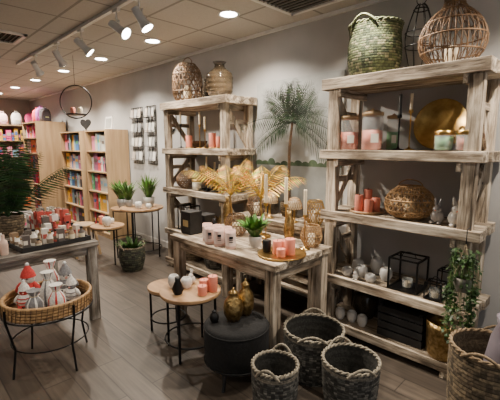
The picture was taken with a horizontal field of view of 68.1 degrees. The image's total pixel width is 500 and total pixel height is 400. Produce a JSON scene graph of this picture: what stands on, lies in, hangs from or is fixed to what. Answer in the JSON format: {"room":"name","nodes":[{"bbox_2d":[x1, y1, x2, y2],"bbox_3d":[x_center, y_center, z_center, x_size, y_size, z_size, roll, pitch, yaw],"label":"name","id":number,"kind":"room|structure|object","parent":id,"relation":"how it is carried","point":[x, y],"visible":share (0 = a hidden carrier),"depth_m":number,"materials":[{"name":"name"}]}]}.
{"room":"shop","nodes":[
{"label":"shop","id":0,"kind":"room"},
{"bbox_2d":[0,98,29,124],"bbox_3d":[-8.563,-0.965,7.856,7.200,2.800,0.100,-8,12,-44],"label":"wall","id":1,"kind":"structure","parent":0,"point":[8,106],"depth_m":9.86,"materials":[{"name":"paint"}]},
{"bbox_2d":[0,0,368,100],"bbox_3d":[-3.507,-1.656,2.642,14.200,0.100,7.200,8,12,44],"label":"ceiling","id":2,"kind":"structure","parent":0,"point":[183,27],"depth_m":4.02,"materials":[{"name":"tile"}]},
{"bbox_2d":[0,29,27,44],"bbox_3d":[-2.793,-1.804,4.057,0.500,0.021,0.500,-8,12,-44],"label":"ceiling vent","id":3,"kind":"object","parent":2,"relation":"in","point":[9,37],"depth_m":4.11,"materials":[{"name":"metal"}]},
{"bbox_2d":[16,0,133,64],"bbox_3d":[-1.944,-1.789,3.988,0.035,0.030,4.200,-8,12,-44],"label":"rail","id":4,"kind":"object","parent":2,"relation":"attached to","point":[122,3],"visible":1,"depth_m":3.75,"materials":[{"name":"white metal"}]},
{"bbox_2d":[52,42,67,66],"bbox_3d":[-2.217,-1.685,4.308,0.109,0.267,0.180,3,9,22],"label":"track spotlight","id":5,"kind":"object","parent":4,"relation":"hanging from","point":[61,61],"visible":1,"depth_m":4.28,"materials":[{"name":"white metal"}]},
{"bbox_2d":[74,28,93,56],"bbox_3d":[-1.712,-1.613,3.807,0.189,0.263,0.110,-2,9,-15],"label":"track spotlight","id":6,"kind":"object","parent":4,"relation":"hanging from","point":[87,50],"visible":1,"depth_m":3.78,"materials":[{"name":"white metal"}]},
{"bbox_2d":[108,8,130,39],"bbox_3d":[-1.146,-1.531,3.224,0.197,0.253,0.108,1,9,9],"label":"track spotlight","id":7,"kind":"object","parent":4,"relation":"hanging from","point":[124,32],"visible":1,"depth_m":3.21,"materials":[{"name":"white metal"}]},
{"bbox_2d":[131,0,152,32],"bbox_3d":[-0.861,-1.485,2.969,0.168,0.269,0.109,2,9,15],"label":"track spotlight","id":8,"kind":"object","parent":4,"relation":"hanging from","point":[145,25],"visible":1,"depth_m":2.94,"materials":[{"name":"white metal"}]},
{"bbox_2d":[59,55,91,118],"bbox_3d":[-2.390,-1.534,5.048,0.374,0.838,0.270,-6,10,-33],"label":"shelf","id":9,"kind":"object","parent":2,"relation":"hanging from","point":[72,109],"visible":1,"depth_m":5.06,"materials":[{"name":"black metal"}]},
{"bbox_2d":[217,10,239,18],"bbox_3d":[-0.198,-1.719,3.433,0.210,0.006,0.210,-8,12,-44],"label":"recessed light","id":10,"kind":"object","parent":2,"relation":"in","point":[228,14],"visible":1,"depth_m":3.43,"materials":[{"name":"white metal"}]},
{"bbox_2d":[251,0,342,15],"bbox_3d":[0.566,-1.622,2.833,0.600,0.021,1.100,-8,12,-44],"label":"ceiling vent","id":11,"kind":"object","parent":2,"relation":"in","point":[289,7],"depth_m":3.16,"materials":[{"name":"metal"}]},
{"bbox_2d":[0,230,446,399],"bbox_3d":[-3.507,1.212,3.068,7.200,0.100,14.200,-8,12,-44],"label":"floor","id":12,"kind":"structure","parent":0,"point":[121,358],"depth_m":2.87,"materials":[{"name":"wood"}]},
{"bbox_2d":[0,111,31,162],"bbox_3d":[-5.996,-1.011,9.372,1.270,2.445,0.400,-8,12,-44],"label":"display shelf","id":13,"kind":"object","parent":12,"relation":"on","point":[15,131],"visible":0.31,"depth_m":9.25,"materials":[{"name":"brown wood"}]},
{"bbox_2d":[1,179,35,224],"bbox_3d":[-4.508,-0.082,6.862,0.500,1.345,1.634,-8,12,-44],"label":"shelf","id":14,"kind":"object","parent":12,"relation":"on","point":[29,209],"visible":0.02,"depth_m":6.42,"materials":[{"name":"brown wood"}]},
{"bbox_2d":[22,121,65,210],"bbox_3d":[-4.632,-0.698,8.439,0.600,2.100,1.000,-8,12,-44],"label":"shelving","id":15,"kind":"object","parent":12,"relation":"on","point":[44,136],"visible":0.68,"depth_m":8.06,"materials":[{"name":"brown wood"}]},
{"bbox_2d":[32,106,50,121],"bbox_3d":[-4.663,-1.911,8.240,0.318,0.359,0.992,-7,11,-38],"label":"backpacks","id":16,"kind":"object","parent":15,"relation":"on","point":[39,114],"visible":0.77,"depth_m":8.00,"materials":[{"name":"fabric"}]},
{"bbox_2d":[0,278,92,379],"bbox_3d":[-1.485,0.941,2.756,0.604,0.531,0.604,1,8,4],"label":"tray table","id":17,"kind":"object","parent":12,"relation":"on","point":[9,312],"visible":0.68,"depth_m":2.54,"materials":[{"name":"wicker"}]},
{"bbox_2d":[14,280,29,308],"bbox_3d":[-1.609,0.673,2.634,0.136,0.212,0.132,-3,9,-18],"label":"doll","id":18,"kind":"object","parent":17,"relation":"on","point":[21,299],"visible":0.77,"depth_m":2.61,"materials":[{"name":"fabric"}]},
{"bbox_2d":[15,263,40,304],"bbox_3d":[-1.650,0.614,2.746,0.173,0.298,0.188,-5,10,-29],"label":"doll","id":19,"kind":"object","parent":17,"relation":"on","point":[28,274],"visible":0.5,"depth_m":2.73,"materials":[{"name":"fabric"}]},
{"bbox_2d":[25,288,43,308],"bbox_3d":[-1.485,0.705,2.550,0.116,0.170,0.116,2,9,10],"label":"pouch","id":20,"kind":"object","parent":17,"relation":"on","point":[34,301],"visible":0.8,"depth_m":2.52,"materials":[{"name":"fabric"}]},
{"bbox_2d":[40,270,53,306],"bbox_3d":[-1.471,0.642,2.697,0.116,0.250,0.116,-2,9,-12],"label":"pouch","id":21,"kind":"object","parent":17,"relation":"on","point":[45,291],"visible":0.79,"depth_m":2.66,"materials":[{"name":"fabric"}]},
{"bbox_2d":[43,259,58,281],"bbox_3d":[-1.556,0.603,2.892,0.116,0.270,0.116,6,10,33],"label":"pouch","id":22,"kind":"object","parent":17,"relation":"on","point":[49,263],"visible":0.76,"depth_m":2.86,"materials":[{"name":"fabric"}]},
{"bbox_2d":[48,282,65,306],"bbox_3d":[-1.365,0.685,2.611,0.116,0.190,0.116,4,10,28],"label":"pouch","id":23,"kind":"object","parent":17,"relation":"on","point":[57,296],"visible":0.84,"depth_m":2.58,"materials":[{"name":"fabric"}]},
{"bbox_2d":[56,261,78,291],"bbox_3d":[-1.416,0.609,2.850,0.174,0.276,0.160,3,9,22],"label":"doll","id":24,"kind":"object","parent":17,"relation":"on","point":[65,271],"visible":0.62,"depth_m":2.82,"materials":[{"name":"fabric"}]},
{"bbox_2d":[63,274,80,301],"bbox_3d":[-1.330,0.657,2.742,0.123,0.212,0.134,5,10,33],"label":"doll","id":25,"kind":"object","parent":17,"relation":"on","point":[72,292],"visible":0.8,"depth_m":2.73,"materials":[{"name":"fabric"}]},
{"bbox_2d":[0,225,100,319],"bbox_3d":[-2.128,0.721,3.517,0.920,0.740,1.216,-8,12,-44],"label":"wooden table","id":26,"kind":"object","parent":12,"relation":"on","point":[14,260],"visible":0.36,"depth_m":3.23,"materials":[{"name":"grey wood"}]},
{"bbox_2d":[0,233,8,255],"bbox_3d":[-2.079,0.348,2.954,0.204,0.160,0.302,-8,12,-44],"label":"display","id":27,"kind":"object","parent":26,"relation":"on","point":[3,243],"visible":1,"depth_m":2.90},
{"bbox_2d":[0,135,74,237],"bbox_3d":[-2.224,-0.137,3.498,1.237,0.959,0.819,-2,9,-12],"label":"potted palm","id":28,"kind":"object","parent":26,"relation":"on","point":[13,189],"visible":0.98,"depth_m":3.44,"materials":[{"name":"green plant"}]},
{"bbox_2d":[7,221,90,253],"bbox_3d":[-1.782,0.303,3.276,0.372,0.153,0.572,7,11,39],"label":"tray","id":29,"kind":"object","parent":26,"relation":"on","point":[31,240],"visible":1,"depth_m":3.19,"materials":[{"name":"black paint"}]},
{"bbox_2d":[26,206,71,232],"bbox_3d":[-2.059,0.189,3.784,0.273,0.230,0.581,-8,12,-44],"label":"display","id":30,"kind":"object","parent":26,"relation":"on","point":[37,218],"visible":0.8,"depth_m":3.67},
{"bbox_2d":[60,130,90,230],"bbox_3d":[-3.288,-0.411,7.324,0.440,1.860,1.020,-8,12,-44],"label":"bookcase","id":31,"kind":"object","parent":12,"relation":"on","point":[73,152],"visible":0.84,"depth_m":7.20,"materials":[{"name":"brown wood"}]},
{"bbox_2d":[73,221,101,258],"bbox_3d":[-2.461,0.574,5.461,0.368,0.465,0.368,-8,12,-44],"label":"wooden stool","id":32,"kind":"object","parent":12,"relation":"on","point":[86,224],"visible":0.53,"depth_m":5.45,"materials":[{"name":"brown wood"}]},
{"bbox_2d":[90,222,124,264],"bbox_3d":[-1.944,0.599,5.086,0.440,0.520,0.440,-8,12,-44],"label":"round side table","id":33,"kind":"object","parent":12,"relation":"on","point":[116,226],"visible":0.91,"depth_m":4.96,"materials":[{"name":"brown wood"}]},
{"bbox_2d":[84,129,131,239],"bbox_3d":[-2.521,-0.302,6.593,0.400,1.860,0.850,-8,12,-44],"label":"bookcase","id":34,"kind":"object","parent":12,"relation":"on","point":[107,150],"visible":0.74,"depth_m":6.38,"materials":[{"name":"brown wood"}]},
{"bbox_2d":[111,206,141,245],"bbox_3d":[-1.966,0.422,5.939,0.480,0.620,0.480,-8,12,-44],"label":"round side table","id":35,"kind":"object","parent":12,"relation":"on","point":[115,208],"visible":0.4,"depth_m":5.85,"materials":[{"name":"brown wood"}]},
{"bbox_2d":[108,179,135,207],"bbox_3d":[-2.016,-0.113,5.845,0.464,0.462,0.452,-2,9,-11],"label":"plant","id":36,"kind":"object","parent":35,"relation":"on","point":[120,200],"visible":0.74,"depth_m":5.78,"materials":[{"name":"green plant"}]},
{"bbox_2d":[116,235,144,271],"bbox_3d":[-1.530,0.683,4.779,0.433,0.445,0.352,-2,9,-12],"label":"woven planter","id":37,"kind":"object","parent":12,"relation":"on","point":[131,255],"visible":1,"depth_m":4.69,"materials":[{"name":"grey wicker"}]},
{"bbox_2d":[120,204,162,256],"bbox_3d":[-1.556,0.454,5.386,0.600,0.720,0.600,-8,12,-44],"label":"round side table","id":38,"kind":"object","parent":12,"relation":"on","point":[156,207],"visible":0.68,"depth_m":5.27,"materials":[{"name":"brown wood"}]},
{"bbox_2d":[114,181,139,206],"bbox_3d":[-1.763,-0.110,5.335,0.438,0.405,0.410,-3,9,-21],"label":"potted grass plant","id":39,"kind":"object","parent":38,"relation":"on","point":[128,193],"visible":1,"depth_m":5.30,"materials":[{"name":"green plant"}]},
{"bbox_2d":[132,173,161,206],"bbox_3d":[-1.449,-0.156,5.291,0.485,0.509,0.508,-8,12,-44],"label":"potted grass plant","id":40,"kind":"object","parent":38,"relation":"on","point":[149,187],"visible":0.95,"depth_m":5.26,"materials":[{"name":"green plant"}]},
{"bbox_2d":[147,278,185,334],"bbox_3d":[-0.714,0.935,3.234,0.340,0.400,0.340,-8,12,-44],"label":"round side table","id":41,"kind":"object","parent":12,"relation":"on","point":[153,288],"visible":0.54,"depth_m":3.19,"materials":[{"name":"brown wood"}]},
{"bbox_2d":[159,278,220,363],"bbox_3d":[-0.460,0.935,2.891,0.470,0.500,0.470,-8,12,-44],"label":"round side table","id":42,"kind":"object","parent":12,"relation":"on","point":[189,297],"visible":0.64,"depth_m":2.73,"materials":[{"name":"brown wood"}]},
{"bbox_2d":[172,276,183,294],"bbox_3d":[-0.537,0.636,2.754,0.090,0.130,0.089,-8,12,-44],"label":"bud vase","id":43,"kind":"object","parent":42,"relation":"on","point":[177,288],"visible":1,"depth_m":2.73,"materials":[{"name":"ceramic"}]},
{"bbox_2d":[208,274,217,292],"bbox_3d":[-0.283,0.626,2.809,0.072,0.132,0.071,-8,12,-44],"label":"pillar candle","id":44,"kind":"object","parent":42,"relation":"on","point":[212,278],"visible":1,"depth_m":2.78,"materials":[{"name":"wax"}]},
{"bbox_2d":[160,94,256,286],"bbox_3d":[-0.531,-0.125,4.550,0.454,2.130,1.291,-8,12,-44],"label":"display rack","id":45,"kind":"object","parent":12,"relation":"on","point":[227,103],"visible":0.71,"depth_m":4.29,"materials":[{"name":"brown wood"}]},
{"bbox_2d":[172,57,202,100],"bbox_3d":[-0.778,-1.483,4.598,0.377,0.553,0.375,4,9,27],"label":"lantern","id":46,"kind":"object","parent":45,"relation":"on","point":[187,91],"visible":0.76,"depth_m":4.50,"materials":[{"name":"wicker"}]},
{"bbox_2d":[176,166,199,188],"bbox_3d":[-0.778,-0.288,4.690,0.317,0.280,0.317,1,9,9],"label":"lantern","id":47,"kind":"object","parent":45,"relation":"in","point":[190,177],"visible":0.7,"depth_m":4.59,"materials":[{"name":"wicker"}]},
{"bbox_2d":[203,258,221,269],"bbox_3d":[-0.410,0.690,4.549,0.346,0.256,0.346,7,11,38],"label":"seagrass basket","id":48,"kind":"object","parent":45,"relation":"on","point":[209,264],"visible":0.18,"depth_m":4.43,"materials":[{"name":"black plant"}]},
{"bbox_2d":[206,61,232,95],"bbox_3d":[-0.339,-1.341,4.147,0.305,0.390,0.305,-8,12,-44],"label":"glass vase","id":49,"kind":"object","parent":45,"relation":"on","point":[219,81],"visible":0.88,"depth_m":4.04,"materials":[{"name":"glass"}]},
{"bbox_2d":[203,310,269,392],"bbox_3d":[-0.092,1.027,2.547,0.450,0.424,0.450,-8,12,-44],"label":"stool","id":50,"kind":"object","parent":12,"relation":"on","point":[229,347],"visible":0.69,"depth_m":2.36,"materials":[{"name":"fabric"}]},
{"bbox_2d":[223,287,242,321],"bbox_3d":[-0.113,0.702,2.506,0.136,0.230,0.135,-8,12,-44],"label":"jar","id":51,"kind":"object","parent":50,"relation":"on","point":[233,305],"visible":1,"depth_m":2.46,"materials":[{"name":"metal"}]},
{"bbox_2d":[238,278,253,315],"bbox_3d":[-0.032,0.674,2.591,0.120,0.260,0.119,-8,12,-44],"label":"jar","id":52,"kind":"object","parent":50,"relation":"on","point":[245,293],"visible":0.92,"depth_m":2.55,"materials":[{"name":"metal"}]},
{"bbox_2d":[170,224,331,349],"bbox_3d":[-0.037,0.735,3.288,0.711,0.780,1.300,-8,12,-44],"label":"table","id":53,"kind":"object","parent":12,"relation":"on","point":[245,258],"visible":0.58,"depth_m":2.96,"materials":[{"name":"brown wood"}]},
{"bbox_2d":[180,209,201,234],"bbox_3d":[-0.551,0.205,3.476,0.138,0.210,0.158,-8,12,-44],"label":"gift box","id":54,"kind":"object","parent":53,"relation":"on","point":[191,219],"visible":1,"depth_m":3.43,"materials":[{"name":"cardboard"}]},
{"bbox_2d":[204,225,213,244],"bbox_3d":[-0.339,0.291,3.102,0.085,0.150,0.087,-8,12,-44],"label":"candle jar","id":55,"kind":"object","parent":53,"relation":"on","point":[208,229],"visible":0.94,"depth_m":3.07,"materials":[{"name":"glass"}]},
{"bbox_2d":[202,212,215,230],"bbox_3d":[-0.431,0.212,3.613,0.138,0.155,0.138,-8,12,-44],"label":"gift box","id":56,"kind":"object","parent":53,"relation":"on","point":[206,217],"visible":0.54,"depth_m":3.56,"materials":[{"name":"paint"}]},
{"bbox_2d":[214,227,223,246],"bbox_3d":[-0.254,0.301,3.032,0.085,0.150,0.087,-8,12,-44],"label":"candle jar","id":57,"kind":"object","parent":53,"relation":"on","point":[218,231],"visible":1,"depth_m":3.00,"materials":[{"name":"glass"}]},
{"bbox_2d":[182,159,265,225],"bbox_3d":[-0.255,-0.042,3.529,0.652,0.682,0.685,-8,12,-44],"label":"ornament","id":58,"kind":"object","parent":53,"relation":"on","point":[214,181],"visible":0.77,"depth_m":3.53,"materials":[{"name":"gold metal"}]},
{"bbox_2d":[223,196,230,224],"bbox_3d":[-0.233,0.110,3.812,0.100,0.300,0.100,-8,12,-44],"label":"bud vase","id":59,"kind":"object","parent":53,"relation":"on","point":[226,207],"visible":0.76,"depth_m":3.78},
{"bbox_2d":[225,229,235,248],"bbox_3d":[-0.155,0.312,2.962,0.085,0.150,0.087,-8,12,-44],"label":"candle jar","id":60,"kind":"object","parent":53,"relation":"on","point":[230,234],"visible":1,"depth_m":2.93,"materials":[{"name":"glass"}]},
{"bbox_2d":[225,213,245,236],"bbox_3d":[-0.127,0.227,3.394,0.212,0.199,0.211,4,9,27],"label":"lantern","id":61,"kind":"object","parent":53,"relation":"on","point":[234,225],"visible":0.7,"depth_m":3.35,"materials":[{"name":"metal"}]},
{"bbox_2d":[236,213,270,247],"bbox_3d":[0.032,0.242,3.000,0.309,0.276,0.303,0,8,1],"label":"potted succulent","id":62,"kind":"object","parent":53,"relation":"on","point":[254,226],"visible":1,"depth_m":2.96,"materials":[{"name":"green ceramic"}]},
{"bbox_2d":[261,174,267,242],"bbox_3d":[0.134,0.067,3.120,0.090,0.588,0.089,-8,12,-44],"label":"brass candlestick","id":63,"kind":"object","parent":53,"relation":"on","point":[265,175],"visible":0.77,"depth_m":3.09,"materials":[{"name":"wax"}]},
{"bbox_2d":[224,165,306,238],"bbox_3d":[0.150,0.023,3.216,0.716,0.646,0.728,1,8,5],"label":"ornament","id":64,"kind":"object","parent":53,"relation":"on","point":[253,182],"visible":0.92,"depth_m":3.27,"materials":[{"name":"gold metal"}]},
{"bbox_2d":[257,237,306,261],"bbox_3d":[0.240,0.341,2.781,0.370,0.144,0.370,-8,12,-44],"label":"plate","id":65,"kind":"object","parent":53,"relation":"on","point":[282,250],"visible":1,"depth_m":2.73,"materials":[{"name":"gold metal"}]},
{"bbox_2d":[284,176,287,237],"bbox_3d":[0.297,0.086,3.058,0.090,0.568,0.089,-8,12,-44],"label":"brass candlestick","id":66,"kind":"object","parent":53,"relation":"on","point":[286,177],"visible":0.73,"depth_m":3.03,"materials":[{"name":"wax"}]},
{"bbox_2d":[283,210,294,237],"bbox_3d":[0.339,0.220,3.207,0.100,0.260,0.100,-8,12,-44],"label":"bud vase","id":67,"kind":"object","parent":53,"relation":"on","point":[290,228],"visible":0.84,"depth_m":3.17,"materials":[{"name":"metal"}]},
{"bbox_2d":[299,190,309,250],"bbox_3d":[0.431,0.149,2.903,0.090,0.488,0.089,-8,12,-44],"label":"brass candlestick","id":68,"kind":"object","parent":53,"relation":"on","point":[304,248],"visible":0.98,"depth_m":2.88,"materials":[{"name":"wax"}]},
{"bbox_2d":[300,223,322,247],"bbox_3d":[0.502,0.292,3.024,0.182,0.179,0.181,-1,9,-9],"label":"lantern","id":69,"kind":"object","parent":53,"relation":"on","point":[312,243],"visible":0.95,"depth_m":2.98,"materials":[{"name":"wicker"}]},
{"bbox_2d":[250,343,299,399],"bbox_3d":[0.141,1.089,2.120,0.282,0.422,0.294,-3,9,-19],"label":"woven storage basket","id":70,"kind":"object","parent":12,"relation":"on","point":[274,373],"visible":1,"depth_m":2.04,"materials":[{"name":"grey wicker"}]},
{"bbox_2d":[234,211,339,312],"bbox_3d":[0.346,0.610,3.801,0.416,0.874,1.060,-8,12,-44],"label":"console table","id":71,"kind":"object","parent":12,"relation":"on","point":[301,283],"visible":0.25,"depth_m":3.58,"materials":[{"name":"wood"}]},
{"bbox_2d":[247,193,264,215],"bbox_3d":[0.071,0.048,3.853,0.208,0.229,0.209,-8,12,-44],"label":"lantern","id":72,"kind":"object","parent":71,"relation":"on","point":[256,209],"visible":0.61,"depth_m":3.81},
{"bbox_2d":[262,190,277,218],"bbox_3d":[0.198,0.040,3.695,0.167,0.282,0.167,-8,12,-44],"label":"shade lamp","id":73,"kind":"object","parent":71,"relation":"on","point":[274,200],"depth_m":3.64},
{"bbox_2d":[266,185,279,213],"bbox_3d":[0.240,-0.008,3.959,0.160,0.300,0.159,-8,12,-44],"label":"glass vase","id":74,"kind":"object","parent":71,"relation":"on","point":[274,207],"visible":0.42,"depth_m":3.92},
{"bbox_2d":[241,79,327,216],"bbox_3d":[0.417,-0.500,3.654,1.243,1.363,0.256,7,11,39],"label":"palm tree","id":75,"kind":"object","parent":71,"relation":"on","point":[288,110],"visible":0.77,"depth_m":3.61,"materials":[{"name":"green plant"}]},
{"bbox_2d":[287,197,301,222],"bbox_3d":[0.417,0.092,3.481,0.146,0.242,0.146,-8,12,-44],"label":"light","id":76,"kind":"object","parent":71,"relation":"on","point":[294,203],"visible":0.94,"depth_m":3.43,"materials":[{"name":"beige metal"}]},
{"bbox_2d":[306,199,324,225],"bbox_3d":[0.594,0.116,3.392,0.192,0.229,0.191,-5,10,-33],"label":"lantern","id":77,"kind":"object","parent":71,"relation":"on","point":[314,213],"visible":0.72,"depth_m":3.35,"materials":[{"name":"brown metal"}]},
{"bbox_2d":[283,307,345,386],"bbox_3d":[0.445,1.035,2.606,0.427,0.387,0.450,2,9,11],"label":"woven storage basket","id":78,"kind":"object","parent":12,"relation":"on","point":[306,335],"visible":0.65,"depth_m":2.50,"materials":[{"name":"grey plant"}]},
{"bbox_2d":[321,336,381,399],"bbox_3d":[0.601,1.091,2.228,0.347,0.388,0.370,-1,9,-6],"label":"woven storage basket","id":79,"kind":"object","parent":12,"relation":"on","point":[350,371],"visible":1,"depth_m":2.16,"materials":[{"name":"grey wicker"}]},
{"bbox_2d":[320,55,499,378],"bbox_3d":[1.163,0.124,2.874,0.454,2.130,1.204,-8,12,-44],"label":"display rack","id":80,"kind":"object","parent":12,"relation":"on","point":[481,74],"visible":0.76,"depth_m":2.66,"materials":[{"name":"brown wood"}]},
{"bbox_2d":[340,114,359,148],"bbox_3d":[0.802,-0.548,2.981,0.148,0.285,0.149,1,9,7],"label":"candle jar","id":81,"kind":"object","parent":80,"relation":"on","point":[349,140],"visible":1,"depth_m":2.93,"materials":[{"name":"glass"}]},
{"bbox_2d":[356,264,367,276],"bbox_3d":[0.926,0.589,3.068,0.100,0.090,0.099,-8,12,-44],"label":"tealight","id":82,"kind":"object","parent":80,"relation":"in","point":[362,270],"visible":0.89,"depth_m":3.03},
{"bbox_2d":[353,290,378,318],"bbox_3d":[1.011,0.889,3.227,0.220,0.250,0.218,-8,12,-44],"label":"glass vase","id":83,"kind":"object","parent":80,"relation":"on","point":[363,303],"visible":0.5,"depth_m":3.14,"materials":[{"name":"glass"}]},
{"bbox_2d":[350,189,384,214],"bbox_3d":[0.948,0.002,2.989,0.270,0.194,0.270,-8,12,-44],"label":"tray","id":84,"kind":"object","parent":80,"relation":"on","point":[365,204],"visible":1,"depth_m":2.95,"materials":[{"name":"wax"}]},
{"bbox_2d":[361,110,383,149],"bbox_3d":[0.940,-0.538,2.843,0.160,0.305,0.161,1,8,5],"label":"candle jar","id":85,"kind":"object","parent":80,"relation":"on","point":[371,139],"visible":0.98,"depth_m":2.79,"materials":[{"name":"glass"}]},
{"bbox_2d":[347,12,404,75],"bbox_3d":[0.969,-1.173,2.878,0.434,0.432,0.406,-8,12,-44],"label":"seagrass basket","id":86,"kind":"object","parent":80,"relation":"on","point":[375,43],"visible":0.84,"depth_m":2.72,"materials":[{"name":"green wicker"}]},
{"bbox_2d":[370,257,382,273],"bbox_3d":[1.075,0.558,3.143,0.100,0.130,0.099,-8,12,-44],"label":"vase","id":87,"kind":"object","parent":80,"relation":"in","point":[376,265],"visible":0.92,"depth_m":3.11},
{"bbox_2d":[379,267,391,280],"bbox_3d":[1.096,0.597,2.984,0.100,0.100,0.099,-8,12,-44],"label":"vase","id":88,"kind":"object","parent":80,"relation":"in","point":[383,271],"visible":0.84,"depth_m":2.95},
{"bbox_2d":[386,113,398,148],"bbox_3d":[1.131,-0.539,2.922,0.100,0.285,0.101,2,9,12],"label":"candle jar","id":89,"kind":"object","parent":80,"relation":"on","point":[392,137],"visible":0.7,"depth_m":2.89,"materials":[{"name":"glass"}]},
{"bbox_2d":[391,94,403,149],"bbox_3d":[1.103,-0.578,2.731,0.090,0.418,0.089,-8,12,-44],"label":"candlestick","id":90,"kind":"object","parent":80,"relation":"on","point":[399,116],"visible":0.98,"depth_m":2.71,"materials":[{"name":"metal"}]},
{"bbox_2d":[377,299,432,349],"bbox_3d":[1.216,0.935,2.884,0.264,0.260,0.340,-8,12,-44],"label":"wooden crate","id":91,"kind":"object","parent":80,"relation":"on","point":[412,334],"visible":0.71,"depth_m":2.79,"materials":[{"name":"paint"}]},
{"bbox_2d":[387,251,429,295],"bbox_3d":[1.202,0.530,2.809,0.222,0.283,0.222,-8,12,-44],"label":"lantern","id":92,"kind":"object","parent":80,"relation":"in","point":[405,286],"visible":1,"depth_m":2.81,"materials":[{"name":"metal"}]},
{"bbox_2d":[384,179,434,219],"bbox_3d":[1.195,-0.010,2.765,0.357,0.295,0.356,-7,11,-38],"label":"lantern","id":93,"kind":"object","parent":80,"relation":"in","point":[408,211],"visible":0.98,"depth_m":2.67,"materials":[{"name":"wicker"}]},
{"bbox_2d":[404,92,414,149],"bbox_3d":[1.202,-0.589,2.772,0.090,0.428,0.089,-8,12,-44],"label":"brass candlestick","id":94,"kind":"object","parent":80,"relation":"on","point":[411,111],"visible":0.98,"depth_m":2.76,"materials":[{"name":"metal"}]},
{"bbox_2d":[404,0,434,66],"bbox_3d":[1.255,-1.219,2.739,0.208,0.572,0.209,-3,9,-17],"label":"wire lantern","id":95,"kind":"object","parent":80,"relation":"on","point":[424,3],"visible":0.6,"depth_m":2.71,"materials":[{"name":"black metal"}]},
{"bbox_2d":[423,276,447,302],"bbox_3d":[1.315,0.618,2.623,0.118,0.163,0.118,-8,12,-44],"label":"lantern","id":96,"kind":"object","parent":80,"relation":"in","point":[434,295],"visible":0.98,"depth_m":2.62,"materials":[{"name":"black metal"}]},
{"bbox_2d":[429,197,443,224],"bbox_3d":[1.299,0.073,2.561,0.113,0.182,0.087,-8,12,-44],"label":"bunny","id":97,"kind":"object","parent":80,"relation":"on","point":[436,216],"visible":1,"depth_m":2.53,"materials":[{"name":"grey ceramic"}]},
{"bbox_2d":[413,98,465,148],"bbox_3d":[1.380,-0.552,2.686,0.093,0.365,0.372,-8,12,-44],"label":"brass tray","id":98,"kind":"object","parent":80,"relation":"on","point":[445,113],"visible":0.81,"depth_m":2.71,"materials":[{"name":"metal"}]},
{"bbox_2d":[426,314,454,361],"bbox_3d":[1.365,0.975,2.611,0.236,0.260,0.236,-8,12,-44],"label":"brass pot","id":99,"kind":"object","parent":80,"relation":"on","point":[437,347],"visible":0.59,"depth_m":2.55,"materials":[{"name":"metal"}]},
{"bbox_2d":[436,265,452,293],"bbox_3d":[1.450,0.578,2.724,0.108,0.213,0.108,-8,12,-44],"label":"lantern","id":100,"kind":"object","parent":80,"relation":"in","point":[444,267],"visible":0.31,"depth_m":2.73,"materials":[{"name":"black metal"}]},
{"bbox_2d":[434,130,455,149],"bbox_3d":[1.294,-0.394,2.465,0.126,0.133,0.125,-8,12,-44],"label":"glass candle","id":101,"kind":"object","parent":80,"relation":"on","point":[446,142],"visible":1,"depth_m":2.42,"materials":[{"name":"glass"}]},
{"bbox_2d":[447,196,458,226],"bbox_3d":[1.376,0.077,2.470,0.096,0.202,0.126,3,9,22],"label":"bunny","id":102,"kind":"object","parent":80,"relation":"on","point":[452,216],"visible":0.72,"depth_m":2.45,"materials":[{"name":"white ceramic"}]},
{"bbox_2d":[418,0,489,64],"bbox_3d":[1.343,-1.129,2.449,0.419,0.481,0.416,-5,10,-33],"label":"lantern","id":103,"kind":"object","parent":80,"relation":"on","point":[451,51],"visible":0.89,"depth_m":2.38,"materials":[{"name":"wicker"}]},
{"bbox_2d":[440,227,483,343],"bbox_3d":[1.314,0.552,2.307,0.194,0.765,0.237,-8,12,-44],"label":"trailing plant","id":104,"kind":"object","parent":80,"relation":"hanging from","point":[462,283],"visible":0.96,"depth_m":2.27,"materials":[{"name":"green plant"}]},
{"bbox_2d":[456,130,468,149],"bbox_3d":[1.382,-0.379,2.364,0.126,0.133,0.125,-8,12,-44],"label":"glass candle","id":105,"kind":"object","parent":80,"relation":"on","point":[460,139],"visible":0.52,"depth_m":2.34,"materials":[{"name":"wax"}]},
{"bbox_2d":[446,313,499,399],"bbox_3d":[1.322,0.969,2.053,0.430,0.680,0.411,-8,12,-44],"label":"basket","id":106,"kind":"object","parent":12,"relation":"on","point":[473,360],"visible":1,"depth_m":1.99,"materials":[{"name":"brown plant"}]},
{"bbox_2d":[29,0,499,330],"bbox_3d":[-0.969,-0.595,5.366,0.100,2.800,14.200,-8,12,-44],"label":"wall","id":107,"kind":"structure","parent":0,"point":[318,46],"depth_m":3.44,"materials":[{"name":"paint"}]},
{"bbox_2d":[129,107,144,163],"bbox_3d":[-1.864,-1.054,6.073,0.062,0.906,0.356,-8,12,-44],"label":"wall rack","id":108,"kind":"object","parent":107,"relation":"attached to","point":[138,156],"visible":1,"depth_m":6.06,"materials":[{"name":"black metal"}]},
{"bbox_2d":[143,105,157,164],"bbox_3d":[-1.556,-1.009,5.769,0.062,0.906,0.286,-8,12,-44],"label":"wall rack","id":109,"kind":"object","parent":107,"relation":"attached to","point":[149,127],"visible":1,"depth_m":5.75,"materials":[{"name":"black metal"}]},
{"bbox_2d":[29,0,386,100],"bbox_3d":[-1.015,-1.957,5.117,0.030,0.030,13.900,-8,12,-44],"label":"trim","id":110,"kind":"structure","parent":107,"relation":"attached to","point":[370,2],"depth_m":4.10,"materials":[{"name":"white metal"}]},
{"bbox_2d":[134,231,342,303],"bbox_3d":[-1.010,0.747,5.524,0.014,0.098,13.900,-8,12,-44],"label":"baseboard","id":111,"kind":"structure","parent":107,"relation":"attached to","point":[163,243],"depth_m":5.94,"materials":[{"name":"paint"}]},
{"bbox_2d":[256,69,345,212],"bbox_3d":[0.468,-0.569,3.828,0.014,1.350,1.124,-8,12,-44],"label":"print","id":112,"kind":"object","parent":107,"relation":"attached to","point":[303,165],"visible":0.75,"depth_m":3.79,"materials":[{"name":"grey paper"}]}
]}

